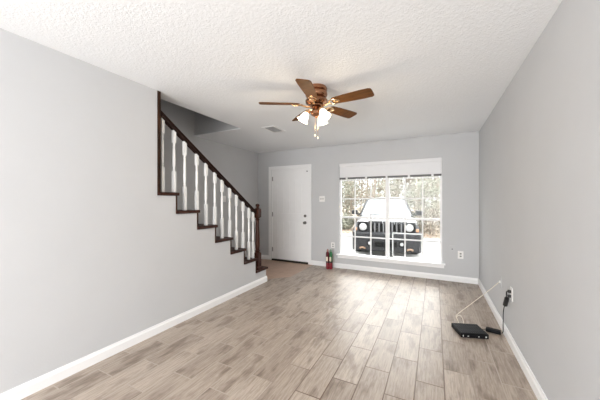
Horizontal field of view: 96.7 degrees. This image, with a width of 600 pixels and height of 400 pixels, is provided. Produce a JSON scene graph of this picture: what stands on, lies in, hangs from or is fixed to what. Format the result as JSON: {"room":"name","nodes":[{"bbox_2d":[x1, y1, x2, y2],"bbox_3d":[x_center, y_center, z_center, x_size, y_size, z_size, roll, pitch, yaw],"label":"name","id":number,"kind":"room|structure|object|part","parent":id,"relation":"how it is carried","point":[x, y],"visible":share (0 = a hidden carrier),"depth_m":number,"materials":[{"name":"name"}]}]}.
{"room":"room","nodes":[
{"label":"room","id":0,"kind":"room"},
{"bbox_2d":[0,28,265,393],"bbox_3d":[-2.122,0.110,1.511,0.170,2.440,6.587,0,0,27],"label":"wall","id":1,"kind":"structure","parent":0,"point":[92,258],"depth_m":2.10,"materials":[{"name":"grey paint"}]},
{"bbox_2d":[0,276,266,399],"bbox_3d":[-2.111,1.284,1.515,0.186,0.092,6.603,0,0,27],"label":"baseboard","id":2,"kind":"structure","parent":1,"relation":"attached to","point":[41,382],"depth_m":2.27,"materials":[{"name":"white wood"}]},
{"bbox_2d":[157,91,160,191],"bbox_3d":[-1.501,-0.601,2.737,0.183,1.019,0.035,0,0,27],"label":"trim","id":3,"kind":"structure","parent":1,"relation":"attached to","point":[158,92],"depth_m":2.69,"materials":[{"name":"brown wood"}]},
{"bbox_2d":[161,99,257,256],"bbox_3d":[-2.616,-1.170,3.107,0.150,5.000,6.990,0,0,27],"label":"wall","id":4,"kind":"structure","parent":0,"point":[239,166],"depth_m":4.90,"materials":[{"name":"grey paint"}]},
{"bbox_2d":[261,255,268,259],"bbox_3d":[-1.145,1.284,5.521,0.300,0.092,1.353,0,0,27],"label":"baseboard","id":5,"kind":"structure","parent":4,"relation":"attached to","point":[262,256],"depth_m":6.08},
{"bbox_2d":[194,111,237,134],"bbox_3d":[-2.435,-1.170,2.055,1.120,5.000,5.275,0,0,27],"label":"wall","id":6,"kind":"structure","parent":0,"point":[203,124],"depth_m":4.42,"materials":[{"name":"grey paint"}]},
{"bbox_2d":[21,259,537,399],"bbox_3d":[-0.859,1.380,1.660,4.291,0.100,7.990,0,0,27],"label":"floor","id":7,"kind":"structure","parent":0,"point":[317,332],"depth_m":2.37,"materials":[{"name":"beige wood"}]},
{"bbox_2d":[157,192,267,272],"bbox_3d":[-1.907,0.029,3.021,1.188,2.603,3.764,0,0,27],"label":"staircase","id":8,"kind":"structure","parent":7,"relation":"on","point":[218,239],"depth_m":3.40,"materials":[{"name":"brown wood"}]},
{"bbox_2d":[161,111,262,269],"bbox_3d":[-1.050,0.069,3.524,0.120,2.045,1.774,0,0,27],"label":"stair railing","id":9,"kind":"object","parent":8,"relation":"on","point":[186,142],"visible":0.93,"depth_m":3.42,"materials":[{"name":"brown wood"}]},
{"bbox_3d":[-1.088,-0.370,3.482,0.062,1.167,1.664,0,0,27],"label":"handrail","id":10,"kind":"part","parent":9,"relation":"part of","materials":[{"name":"brown wood"}]},
{"bbox_3d":[-0.678,0.566,4.262,0.086,1.050,0.086,0,0,27],"label":"newel post","id":11,"kind":"part","parent":9,"relation":"part of","materials":[{"name":"brown wood"}]},
{"bbox_2d":[326,249,328,268],"bbox_3d":[0.540,1.137,5.244,0.067,0.386,0.067,0,0,5],"label":"bottle","id":12,"kind":"object","parent":7,"relation":"on","point":[327,252],"visible":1,"depth_m":5.22,"materials":[{"name":"red glass"}]},
{"bbox_2d":[329,249,332,268],"bbox_3d":[0.604,1.137,5.228,0.067,0.386,0.067,0,0,5],"label":"bottle","id":13,"kind":"object","parent":7,"relation":"on","point":[330,253],"visible":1,"depth_m":5.20,"materials":[{"name":"green glass"}]},
{"bbox_2d":[451,323,488,338],"bbox_3d":[1.702,1.304,2.685,0.250,0.052,0.225,0,0,8],"label":"modem","id":14,"kind":"object","parent":7,"relation":"on","point":[464,330],"visible":1,"depth_m":2.63,"materials":[{"name":"black plastic"}]},
{"bbox_2d":[483,290,510,334],"bbox_3d":[1.952,1.074,2.605,0.159,0.512,0.318,0,0,-13],"label":"power adapter","id":15,"kind":"object","parent":7,"relation":"on","point":[506,299],"visible":0.98,"depth_m":2.60,"materials":[{"name":"black plastic"}]},
{"bbox_2d":[0,0,561,152],"bbox_3d":[-0.859,-1.250,1.660,4.591,0.280,8.290,0,0,27],"label":"ceiling","id":16,"kind":"structure","parent":0,"point":[430,67],"depth_m":2.00,"materials":[{"name":"white paint"}]},
{"bbox_2d":[261,126,284,132],"bbox_3d":[-0.405,-1.102,4.125,0.220,0.015,0.340,0,0,27],"label":"ceiling vent","id":17,"kind":"object","parent":16,"relation":"in","point":[274,129],"visible":1,"depth_m":4.12,"materials":[{"name":"white metal"}]},
{"bbox_2d":[259,79,373,138],"bbox_3d":[0.179,-0.857,2.593,1.067,0.507,1.083,0,0,27],"label":"ceiling fan","id":18,"kind":"object","parent":16,"relation":"hanging from","point":[316,93],"visible":1,"depth_m":2.53,"materials":[{"name":"brown wood"}]},
{"bbox_3d":[-0.200,-0.945,2.597,0.395,0.034,0.131,0,0,-3],"label":"blade","id":19,"kind":"part","parent":18,"relation":"part of","materials":[{"name":"brown wood"}]},
{"bbox_3d":[0.030,-0.945,2.956,0.131,0.034,0.395,0,0,-21],"label":"blade","id":20,"kind":"part","parent":18,"relation":"part of","materials":[{"name":"brown wood"}]},
{"bbox_3d":[0.027,-0.817,2.617,0.109,0.115,0.115,0,0,27],"label":"lamp shade","id":21,"kind":"part","parent":18,"relation":"part of","materials":[{"name":"beige glass"}]},
{"bbox_3d":[0.069,-0.945,2.267,0.131,0.034,0.395,0,0,15],"label":"blade","id":22,"kind":"part","parent":18,"relation":"part of","materials":[{"name":"brown wood"}]},
{"bbox_3d":[0.232,-0.817,2.739,0.110,0.115,0.110,0,0,-16],"label":"lamp shade","id":23,"kind":"part","parent":18,"relation":"part of","materials":[{"name":"beige glass"}]},
{"bbox_3d":[0.229,-0.817,2.498,0.110,0.115,0.113,0,0,27],"label":"lamp shade","id":24,"kind":"part","parent":18,"relation":"part of","materials":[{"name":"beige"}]},
{"bbox_3d":[0.442,-0.945,2.847,0.395,0.034,0.131,0,0,-39],"label":"blade","id":25,"kind":"part","parent":18,"relation":"part of","materials":[{"name":"brown wood"}]},
{"bbox_3d":[0.467,-0.945,2.422,0.395,0.034,0.131,0,0,33],"label":"blade","id":26,"kind":"part","parent":18,"relation":"part of","materials":[{"name":"brown wood"}]},
{"bbox_2d":[258,131,478,277],"bbox_3d":[0.975,0.110,5.293,4.591,2.440,0.150,0,0,27],"label":"wall","id":27,"kind":"structure","parent":0,"point":[459,152],"depth_m":4.78,"materials":[{"name":"grey paint"}]},
{"bbox_2d":[269,164,310,264],"bbox_3d":[-0.215,0.280,5.855,1.055,2.100,0.200,0,0,27],"label":"door","id":28,"kind":"structure","parent":27,"relation":"in","point":[291,187],"depth_m":5.81,"materials":[{"name":"white paint"}]},
{"bbox_2d":[319,196,324,201],"bbox_3d":[0.450,-0.042,5.465,0.118,0.118,0.016,0,0,27],"label":"light switch","id":29,"kind":"object","parent":27,"relation":"attached to","point":[321,198],"visible":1,"depth_m":5.47,"materials":[{"name":"white plastic"}]},
{"bbox_2d":[336,161,445,267],"bbox_3d":[1.600,0.195,4.929,1.905,1.866,0.173,0,0,27],"label":"window","id":30,"kind":"structure","parent":27,"relation":"in","point":[401,260],"depth_m":4.93,"materials":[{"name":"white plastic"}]},
{"bbox_2d":[339,157,441,179],"bbox_3d":[1.593,-0.580,4.920,1.800,0.313,0.039,0,0,27],"label":"window blind","id":31,"kind":"object","parent":30,"relation":"attached to","point":[423,167],"visible":1,"depth_m":4.86,"materials":[{"name":"white plastic"}]},
{"bbox_3d":[1.594,-0.443,4.921,1.792,0.035,0.030,0,0,27],"label":"rail","id":32,"kind":"part","parent":31,"relation":"part of","materials":[{"name":"white plastic"}]},
{"bbox_3d":[1.583,1.088,4.897,1.905,0.080,0.100,0,0,27],"label":"sill","id":33,"kind":"part","parent":30,"relation":"part of","materials":[{"name":"white wood"}]},
{"bbox_3d":[1.944,0.811,4.845,0.515,0.453,0.014,0,0,27],"label":"screen frame","id":34,"kind":"part","parent":30,"relation":"part of","materials":[{"name":"white plastic"}]},
{"bbox_2d":[311,260,477,283],"bbox_3d":[1.537,1.284,4.917,2.915,0.092,0.016,0,0,27],"label":"baseboard","id":35,"kind":"structure","parent":27,"relation":"attached to","point":[319,263],"depth_m":4.76,"materials":[{"name":"white wood"}]},
{"bbox_2d":[450,245,454,252],"bbox_3d":[2.520,0.797,4.421,0.072,0.116,0.015,0,0,27],"label":"cable jack","id":36,"kind":"object","parent":27,"relation":"attached to","point":[452,248],"visible":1,"depth_m":4.42,"materials":[{"name":"grey paint"}]},
{"bbox_2d":[458,251,462,258],"bbox_3d":[2.629,0.885,4.371,0.080,0.124,0.007,0,0,27],"label":"wall outlet","id":37,"kind":"object","parent":27,"relation":"attached to","point":[460,253],"visible":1,"depth_m":4.37,"materials":[{"name":"white plastic"}]},
{"bbox_2d":[479,0,599,399],"bbox_3d":[1.124,0.110,0.660,0.150,2.440,7.990,0,0,27],"label":"wall","id":38,"kind":"structure","parent":0,"point":[539,145],"depth_m":1.62,"materials":[{"name":"grey paint"}]},
{"bbox_2d":[510,286,512,301],"bbox_3d":[1.936,0.852,2.445,0.007,0.120,0.078,0,0,27],"label":"wall outlet","id":39,"kind":"object","parent":38,"relation":"attached to","point":[511,288],"visible":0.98,"depth_m":2.43,"materials":[{"name":"white plastic"}]},
{"bbox_2d":[478,278,547,399],"bbox_3d":[1.050,1.284,0.697,0.016,0.092,7.990,0,0,27],"label":"baseboard","id":40,"kind":"structure","parent":38,"relation":"attached to","point":[539,393],"depth_m":2.22,"materials":[{"name":"white wood"}]},
{"bbox_3d":[2.137,0.864,2.853,0.016,0.116,0.076,0,0,27],"label":"cable jack","id":41,"kind":"object","parent":38,"relation":"attached to","visible":0},
{"bbox_2d":[456,282,498,322],"bbox_3d":[1.904,1.088,2.834,0.447,0.444,0.107,0,0,7],"label":"cable","id":42,"kind":"object","parent":41,"relation":"attached to","point":[498,282],"visible":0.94,"depth_m":2.88,"materials":[{"name":"white plastic"}]},
{"label":"outside","id":43,"kind":"structure","parent":0,"visible":0},
{"bbox_2d":[342,233,439,260],"bbox_3d":[3.216,1.710,8.593,26.000,0.200,7.760,0,0,27],"label":"driveway","id":44,"kind":"structure","parent":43,"point":[431,250],"depth_m":8.50,"materials":[{"name":"concrete"}]},
{"bbox_2d":[352,197,421,253],"bbox_3d":[3.082,0.735,9.598,2.260,1.750,4.496,0,0,18],"label":"car","id":45,"kind":"object","parent":44,"relation":"on","point":[378,205],"visible":0.77,"depth_m":7.74,"materials":[{"name":"grey paint"}]},
{"bbox_2d":[357,221,415,232],"bbox_3d":[2.473,0.780,7.709,1.600,0.350,0.065,0,0,18],"label":"grille","id":46,"kind":"object","parent":45,"relation":"attached to","point":[362,226],"depth_m":7.67,"materials":[{"name":"grey plastic"}]},
{"bbox_2d":[398,241,403,247],"bbox_3d":[2.828,1.210,7.410,0.180,0.180,0.016,0,0,18],"label":"fog light","id":47,"kind":"object","parent":45,"relation":"attached to","point":[400,243],"depth_m":7.41,"materials":[{"name":"white"}]},
{"bbox_2d":[412,210,421,215],"bbox_3d":[3.841,0.395,8.742,0.290,0.170,0.100,0,0,18],"label":"mirror","id":48,"kind":"object","parent":45,"relation":"on","point":[418,212],"depth_m":8.69,"materials":[{"name":"grey plastic"}]},
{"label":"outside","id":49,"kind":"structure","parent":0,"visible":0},
{"bbox_2d":[342,207,439,237],"bbox_3d":[14.190,1.340,28.123,60.000,0.599,37.000,0,0,27],"label":"ground","id":50,"kind":"structure","parent":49,"point":[344,230],"depth_m":14.06,"materials":[{"name":"soil"}]},
{"bbox_2d":[342,214,353,228],"bbox_3d":[2.499,1.147,14.735,1.032,0.900,1.044,0,0,27],"label":"bush","id":51,"kind":"object","parent":50,"relation":"on","point":[348,223],"visible":0.63,"depth_m":14.47,"materials":[{"name":"green plant"}]},
{"bbox_2d":[342,179,358,215],"bbox_3d":[2.146,-2.334,15.519,2.272,8.014,1.972,0,0,-8],"label":"tree","id":52,"kind":"object","parent":50,"relation":"on","point":[348,188],"visible":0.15,"depth_m":15.10,"materials":[{"name":"green plant"}]},
{"bbox_2d":[342,179,365,214],"bbox_3d":[3.197,-2.505,17.311,2.245,8.288,2.050,0,0,27],"label":"tree","id":53,"kind":"object","parent":50,"relation":"on","point":[349,203],"visible":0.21,"depth_m":17.23,"materials":[{"name":"green plant"}]},
{"bbox_2d":[342,180,372,215],"bbox_3d":[3.173,-2.073,16.009,2.372,7.450,2.168,0,0,27],"label":"tree","id":54,"kind":"object","parent":50,"relation":"on","point":[351,191],"visible":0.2,"depth_m":15.98,"materials":[{"name":"grey plant"}]},
{"bbox_2d":[353,180,369,212],"bbox_3d":[4.732,-2.193,20.631,2.318,7.573,2.074,0,0,10],"label":"tree","id":55,"kind":"object","parent":50,"relation":"on","point":[361,203],"visible":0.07,"depth_m":20.35,"materials":[{"name":"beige plant"}]},
{"bbox_2d":[357,180,372,211],"bbox_3d":[6.372,-1.645,25.001,2.379,6.347,2.554,0,0,27],"label":"tree","id":56,"kind":"object","parent":50,"relation":"on","point":[367,181],"visible":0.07,"depth_m":24.98,"materials":[{"name":"grey plant"}]},
{"bbox_2d":[363,178,382,199],"bbox_3d":[5.903,-2.152,20.427,2.245,7.469,1.939,0,0,-36],"label":"tree","id":57,"kind":"object","parent":50,"relation":"on","point":[373,178],"visible":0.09,"depth_m":20.47,"materials":[{"name":"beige plant"}]},
{"bbox_2d":[352,178,398,202],"bbox_3d":[3.950,-1.343,13.778,2.282,6.058,2.115,0,0,27],"label":"tree","id":58,"kind":"object","parent":50,"relation":"on","point":[375,181],"visible":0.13,"depth_m":13.67,"materials":[{"name":"grey plant"}]},
{"bbox_2d":[376,177,402,196],"bbox_3d":[5.821,-1.912,17.964,2.131,7.054,2.220,0,0,27],"label":"tree","id":59,"kind":"object","parent":50,"relation":"on","point":[383,190],"visible":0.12,"depth_m":17.90,"materials":[{"name":"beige plant"}]},
{"bbox_2d":[342,228,439,237],"bbox_3d":[3.512,1.530,14.727,25.086,0.146,4.187,0,0,27],"label":"fallen leaves","id":60,"kind":"object","parent":50,"relation":"on","point":[353,228],"visible":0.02,"depth_m":12.65,"materials":[{"name":"brown plant"}]},
{"bbox_2d":[390,179,402,197],"bbox_3d":[7.354,-2.134,20.337,2.119,7.415,2.101,0,0,-13],"label":"tree","id":61,"kind":"object","parent":50,"relation":"on","point":[394,179],"visible":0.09,"depth_m":20.14,"materials":[{"name":"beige plant"}]},
{"bbox_2d":[390,177,408,196],"bbox_3d":[8.431,-1.582,22.822,2.297,6.244,2.037,0,0,27],"label":"tree","id":62,"kind":"object","parent":50,"relation":"on","point":[398,177],"visible":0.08,"depth_m":22.79,"materials":[{"name":"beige plant"}]},
{"bbox_2d":[390,177,427,205],"bbox_3d":[6.713,-1.943,17.047,2.681,7.128,2.076,0,0,27],"label":"tree","id":63,"kind":"object","parent":50,"relation":"on","point":[409,182],"visible":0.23,"depth_m":17.07,"materials":[{"name":"grey plant"}]},
{"bbox_2d":[406,176,429,215],"bbox_3d":[7.289,-2.444,16.254,2.047,8.144,2.140,0,0,-30],"label":"tree","id":64,"kind":"object","parent":50,"relation":"on","point":[426,176],"visible":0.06,"depth_m":16.28,"materials":[{"name":"grey plant"}]},
{"bbox_2d":[413,216,424,230],"bbox_3d":[5.468,1.058,13.027,1.213,1.094,1.281,0,0,27],"label":"bush","id":65,"kind":"object","parent":50,"relation":"on","point":[413,216],"visible":0.09,"depth_m":12.67,"materials":[{"name":"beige plant"}]},
{"bbox_2d":[399,176,439,216],"bbox_3d":[5.479,-2.138,12.575,2.400,7.644,2.378,0,0,27],"label":"tree","id":66,"kind":"object","parent":50,"relation":"on","point":[417,182],"visible":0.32,"depth_m":12.44,"materials":[{"name":"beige plant"}]},
{"bbox_2d":[409,176,439,235],"bbox_3d":[5.949,-1.344,12.422,2.481,6.052,1.985,0,0,27],"label":"tree","id":67,"kind":"object","parent":50,"relation":"on","point":[433,187],"visible":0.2,"depth_m":12.36,"materials":[{"name":"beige plant"}]},
{"bbox_2d":[412,202,439,233],"bbox_3d":[6.113,0.804,12.575,1.838,1.594,1.782,0,0,27],"label":"bush","id":68,"kind":"object","parent":50,"relation":"on","point":[427,223],"visible":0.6,"depth_m":12.33,"materials":[{"name":"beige plant"}]},
{"bbox_2d":[425,176,439,221],"bbox_3d":[9.627,-2.671,19.413,2.288,8.502,2.277,0,0,27],"label":"tree","id":69,"kind":"object","parent":50,"relation":"on","point":[427,176],"visible":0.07,"depth_m":19.11,"materials":[{"name":"grey plant"}]}
]}

